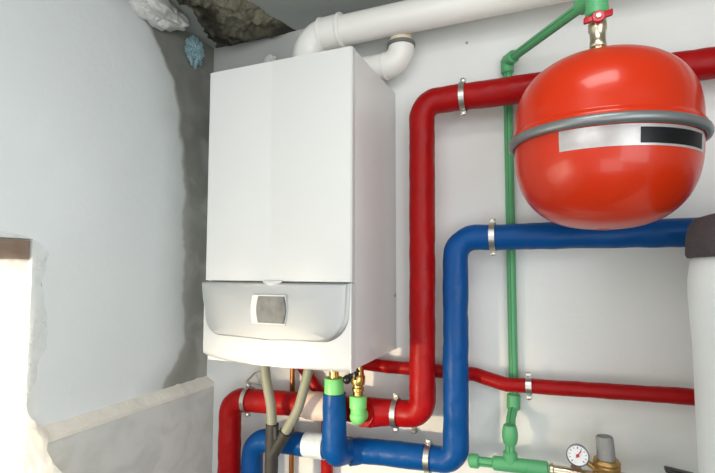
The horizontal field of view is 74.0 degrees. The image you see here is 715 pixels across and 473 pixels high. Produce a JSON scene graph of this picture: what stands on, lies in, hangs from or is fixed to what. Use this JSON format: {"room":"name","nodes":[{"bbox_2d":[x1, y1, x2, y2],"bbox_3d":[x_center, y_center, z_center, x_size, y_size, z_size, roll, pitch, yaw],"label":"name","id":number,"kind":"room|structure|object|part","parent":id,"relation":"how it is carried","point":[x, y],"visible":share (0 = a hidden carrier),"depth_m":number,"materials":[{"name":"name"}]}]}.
{"room":"boiler room","nodes":[
{"label":"boiler room","id":0,"kind":"room"},
{"bbox_2d":[0,0,213,426],"bbox_3d":[-1.357,0.388,0.271,0.300,2.457,3.400,-1,-4,23],"label":"wall","id":1,"kind":"structure","parent":0,"point":[105,112],"depth_m":1.38,"materials":[{"name":"paint"}]},
{"bbox_2d":[0,239,29,260],"bbox_3d":[-1.106,-0.003,0.623,0.081,0.052,1.274,-1,-4,23],"label":"wooden board","id":2,"kind":"object","parent":1,"relation":"attached to","point":[9,248],"visible":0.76,"depth_m":1.16,"materials":[{"name":"brown wood"}]},
{"bbox_2d":[0,259,61,472],"bbox_3d":[-0.820,0.512,1.023,0.127,1.070,0.418,-1,-4,23],"label":"window","id":3,"kind":"structure","parent":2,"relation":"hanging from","point":[23,443],"depth_m":1.13,"materials":[{"name":"white glass"}]},
{"bbox_2d":[42,376,214,442],"bbox_3d":[-0.670,0.516,1.473,0.038,0.037,0.641,-1,-4,23],"label":"trim","id":4,"kind":"structure","parent":1,"relation":"attached to","point":[57,430],"depth_m":1.40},
{"bbox_2d":[47,386,213,472],"bbox_3d":[-0.672,1.115,1.434,0.035,1.163,0.640,-1,-4,23],"label":"wall panel","id":5,"kind":"object","parent":1,"relation":"attached to","point":[174,436],"depth_m":1.48,"materials":[{"name":"paint"}]},
{"bbox_2d":[129,0,188,31],"bbox_3d":[-0.632,-0.723,1.560,0.098,0.065,0.218,-1,-4,23],"label":"plastic","id":6,"kind":"object","parent":1,"relation":"attached to","point":[162,15],"visible":1,"depth_m":1.53,"materials":[{"name":"white plastic"}]},
{"bbox_2d":[184,34,204,69],"bbox_3d":[-0.594,-0.678,1.738,0.029,0.128,0.102,-1,-4,23],"label":"plastic","id":7,"kind":"object","parent":1,"relation":"attached to","point":[194,50],"visible":1,"depth_m":1.73,"materials":[{"name":"blue plastic"}]},
{"bbox_2d":[169,0,402,47],"bbox_3d":[0.351,-0.924,-0.248,3.916,0.201,3.600,-1,-4,23],"label":"ceiling","id":8,"kind":"structure","parent":0,"point":[218,23],"depth_m":1.60,"materials":[{"name":"concrete"}]},
{"bbox_2d":[207,0,714,472],"bbox_3d":[0.912,0.458,1.271,3.716,2.457,0.200,-1,-4,23],"label":"wall","id":9,"kind":"structure","parent":0,"point":[597,315],"depth_m":1.36,"materials":[{"name":"paint"}]},
{"bbox_2d":[239,383,255,416],"bbox_3d":[-0.352,0.545,1.608,0.015,0.108,0.142,-1,-4,23],"label":"clamp","id":10,"kind":"object","parent":9,"relation":"attached to","point":[248,385],"visible":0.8,"depth_m":1.56,"materials":[{"name":"metal"}]},
{"bbox_2d":[246,371,261,384],"bbox_3d":[-0.342,0.488,1.651,0.069,0.042,0.062,-1,-4,23],"label":"bracket","id":11,"kind":"object","parent":9,"relation":"attached to","point":[254,373],"visible":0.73,"depth_m":1.62,"materials":[{"name":"metal"}]},
{"bbox_2d":[263,54,276,62],"bbox_3d":[-0.323,-0.645,1.739,0.059,0.044,0.023,-1,-4,23],"label":"scrap","id":12,"kind":"object","parent":9,"relation":"attached to","point":[268,58],"visible":0.78,"depth_m":1.73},
{"bbox_2d":[202,46,395,372],"bbox_3d":[-0.162,-0.061,1.434,0.466,0.830,0.391,-1,-4,23],"label":"boiler","id":13,"kind":"object","parent":9,"relation":"attached to","point":[301,251],"visible":1,"depth_m":1.28,"materials":[{"name":"metal"}]},
{"bbox_2d":[260,366,276,424],"bbox_3d":[-0.274,0.469,1.452,0.062,0.226,0.030,-1,-4,23],"label":"hose","id":14,"kind":"object","parent":13,"relation":"hanging from","point":[266,380],"visible":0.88,"depth_m":1.44,"materials":[{"name":"beige plastic"}]},
{"bbox_2d":[265,422,290,472],"bbox_3d":[-0.240,0.880,1.409,0.086,0.629,0.042,-1,-4,23],"label":"connector","id":15,"kind":"object","parent":14,"relation":"attached to","point":[275,440],"visible":1,"depth_m":1.41,"materials":[{"name":"plastic"}]},
{"bbox_3d":[-0.237,0.623,1.426,0.080,0.096,0.039,-1,-4,23],"label":"arm","id":16,"kind":"part","parent":15,"relation":"part of","materials":[{"name":"plastic"}]},
{"bbox_3d":[-0.239,0.197,1.255,0.450,0.146,0.022,-1,-4,23],"label":"control panel","id":17,"kind":"part","parent":13,"relation":"part of","materials":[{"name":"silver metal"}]},
{"bbox_3d":[-0.221,-0.182,1.300,0.456,0.606,0.025,-1,-4,23],"label":"panel","id":18,"kind":"part","parent":13,"relation":"part of","materials":[{"name":"white metal"}]},
{"bbox_2d":[281,369,312,434],"bbox_3d":[-0.178,0.476,1.411,0.120,0.250,0.029,-1,-4,23],"label":"hose","id":19,"kind":"object","parent":13,"relation":"hanging from","point":[306,378],"visible":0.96,"depth_m":1.40,"materials":[{"name":"beige plastic"}]},
{"bbox_2d":[342,365,367,424],"bbox_3d":[-0.005,0.440,1.335,0.050,0.186,0.090,-1,-4,23],"label":"valve","id":20,"kind":"object","parent":13,"relation":"attached to","point":[358,415],"visible":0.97,"depth_m":1.33,"materials":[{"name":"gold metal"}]},
{"bbox_3d":[-0.011,0.388,1.327,0.035,0.042,0.070,-3,-5,41],"label":"lever","id":21,"kind":"part","parent":20,"relation":"part of","materials":[{"name":"black plastic"}]},
{"bbox_2d":[292,0,573,80],"bbox_3d":[1.165,-0.622,1.016,2.981,0.238,0.145,-1,-4,23],"label":"flue pipe","id":22,"kind":"object","parent":13,"relation":"attached to","point":[397,21],"visible":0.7,"depth_m":1.43,"materials":[{"name":"white plastic"}]},
{"bbox_2d":[314,12,348,50],"bbox_3d":[-0.081,-0.654,1.522,0.080,0.110,0.110,-1,-4,23],"label":"socket","id":23,"kind":"object","parent":22,"relation":"attached to","point":[328,30],"depth_m":1.48,"materials":[{"name":"white plastic"}]},
{"bbox_2d":[389,393,400,432],"bbox_3d":[0.124,0.515,1.411,0.015,0.108,0.142,-1,-4,23],"label":"clamp","id":24,"kind":"object","parent":9,"relation":"attached to","point":[395,396],"visible":0.73,"depth_m":1.36,"materials":[{"name":"metal"}]},
{"bbox_2d":[411,427,417,433],"bbox_3d":[0.173,0.594,1.451,0.020,0.020,0.022,-1,-4,23],"label":"plug","id":25,"kind":"object","parent":9,"relation":"attached to","point":[414,430],"visible":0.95,"depth_m":1.45,"materials":[{"name":"grey plastic"}]},
{"bbox_2d":[422,438,436,472],"bbox_3d":[0.212,0.626,1.368,0.015,0.104,0.140,-1,-4,23],"label":"clamp","id":26,"kind":"object","parent":9,"relation":"attached to","point":[428,441],"visible":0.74,"depth_m":1.31,"materials":[{"name":"metal"}]},
{"bbox_2d":[458,78,467,115],"bbox_3d":[0.315,-0.399,1.392,0.015,0.108,0.142,-1,-4,23],"label":"clamp","id":27,"kind":"object","parent":9,"relation":"attached to","point":[463,110],"visible":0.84,"depth_m":1.34,"materials":[{"name":"metal"}]},
{"bbox_2d":[488,218,496,255],"bbox_3d":[0.385,0.003,1.337,0.015,0.104,0.140,-1,-4,23],"label":"clamp","id":28,"kind":"object","parent":9,"relation":"attached to","point":[492,223],"visible":0.88,"depth_m":1.28,"materials":[{"name":"metal"}]},
{"bbox_2d":[525,372,531,399],"bbox_3d":[0.471,0.406,1.303,0.015,0.072,0.086,-1,-4,23],"label":"clamp","id":29,"kind":"object","parent":9,"relation":"attached to","point":[528,378],"visible":0.94,"depth_m":1.27,"materials":[{"name":"metal"}]},
{"bbox_2d":[468,0,608,472],"bbox_3d":[0.468,-0.077,1.193,0.165,1.398,0.439,2,-4,-29],"label":"pipe","id":30,"kind":"object","parent":9,"relation":"attached to","point":[509,462],"visible":0.98,"depth_m":1.30,"materials":[{"name":"plastic"}]},
{"bbox_2d":[549,434,621,472],"bbox_3d":[0.606,0.581,1.173,0.246,0.175,0.063,-1,-4,16],"label":"pressure reducer","id":31,"kind":"object","parent":30,"relation":"attached to","point":[605,460],"visible":1,"depth_m":1.17,"materials":[{"name":"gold metal"}]},
{"bbox_3d":[0.581,0.568,1.177,0.045,0.038,0.013,-1,-4,15],"label":"gauge stem","id":32,"kind":"part","parent":31,"relation":"part of","materials":[{"name":"brown metal"}]},
{"bbox_2d":[664,466,692,472],"bbox_3d":[0.750,0.570,1.111,0.070,0.049,0.048,-3,-5,40],"label":"valve","id":33,"kind":"object","parent":31,"relation":"attached to","point":[667,469],"visible":1,"depth_m":1.11,"materials":[{"name":"plastic"}]},
{"bbox_2d":[583,8,612,48],"bbox_3d":[0.510,-0.429,1.007,0.056,0.086,0.056,-1,-4,23],"label":"valve","id":34,"kind":"object","parent":30,"relation":"attached to","point":[597,22],"visible":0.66,"depth_m":1.00,"materials":[{"name":"silver metal"}]},
{"bbox_3d":[0.504,-0.459,0.993,0.056,0.027,0.017,-1,-4,23],"label":"handle","id":35,"kind":"part","parent":34,"relation":"part of","materials":[{"name":"red metal"}]},
{"bbox_2d":[508,44,714,229],"bbox_3d":[0.516,-0.196,1.000,0.378,0.366,0.378,0,-4,23],"label":"vessel","id":36,"kind":"object","parent":34,"relation":"hanging from","point":[610,137],"visible":1,"depth_m":0.86,"materials":[{"name":"red paint"}]},
{"bbox_3d":[0.347,1.627,-0.417,3.916,0.100,3.600,-1,-4,23],"label":"floor","id":37,"kind":"structure","parent":0,"visible":0},
{"bbox_2d":[289,368,294,472],"bbox_3d":[-0.222,1.036,1.575,0.017,1.339,0.017,-1,-4,23],"label":"copper pipe","id":38,"kind":"object","parent":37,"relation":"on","point":[292,370],"visible":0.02,"depth_m":1.60,"materials":[{"name":"orange metal"}]},
{"bbox_2d":[217,47,714,472],"bbox_3d":[1.033,0.603,0.983,3.259,2.130,0.110,-1,-4,23],"label":"pipe","id":39,"kind":"object","parent":37,"relation":"on","point":[416,411],"visible":0.83,"depth_m":1.36,"materials":[{"name":"red plastic"}]},
{"bbox_2d":[241,217,698,472],"bbox_3d":[1.062,0.801,0.919,3.165,1.726,0.170,-1,-4,23],"label":"pipe","id":40,"kind":"object","parent":37,"relation":"on","point":[333,445],"visible":0.93,"depth_m":1.30,"materials":[{"name":"blue plastic"}]},
{"bbox_2d":[298,359,694,472],"bbox_3d":[0.384,1.026,1.288,1.275,1.324,0.127,-2,-4,28],"label":"pipe","id":41,"kind":"object","parent":37,"relation":"on","point":[656,394],"visible":0.49,"depth_m":1.25,"materials":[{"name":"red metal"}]},
{"bbox_2d":[685,213,714,472],"bbox_3d":[0.824,0.802,0.749,0.450,1.701,0.450,-1,-4,23],"label":"water heater","id":42,"kind":"object","parent":37,"relation":"on","point":[700,234],"visible":1,"depth_m":0.84,"materials":[{"name":"white plastic"}]},
{"bbox_3d":[0.825,-0.006,0.803,0.450,0.081,0.450,-1,-4,23],"label":"lid","id":43,"kind":"part","parent":42,"relation":"part of","materials":[{"name":"grey plastic"}]}
]}

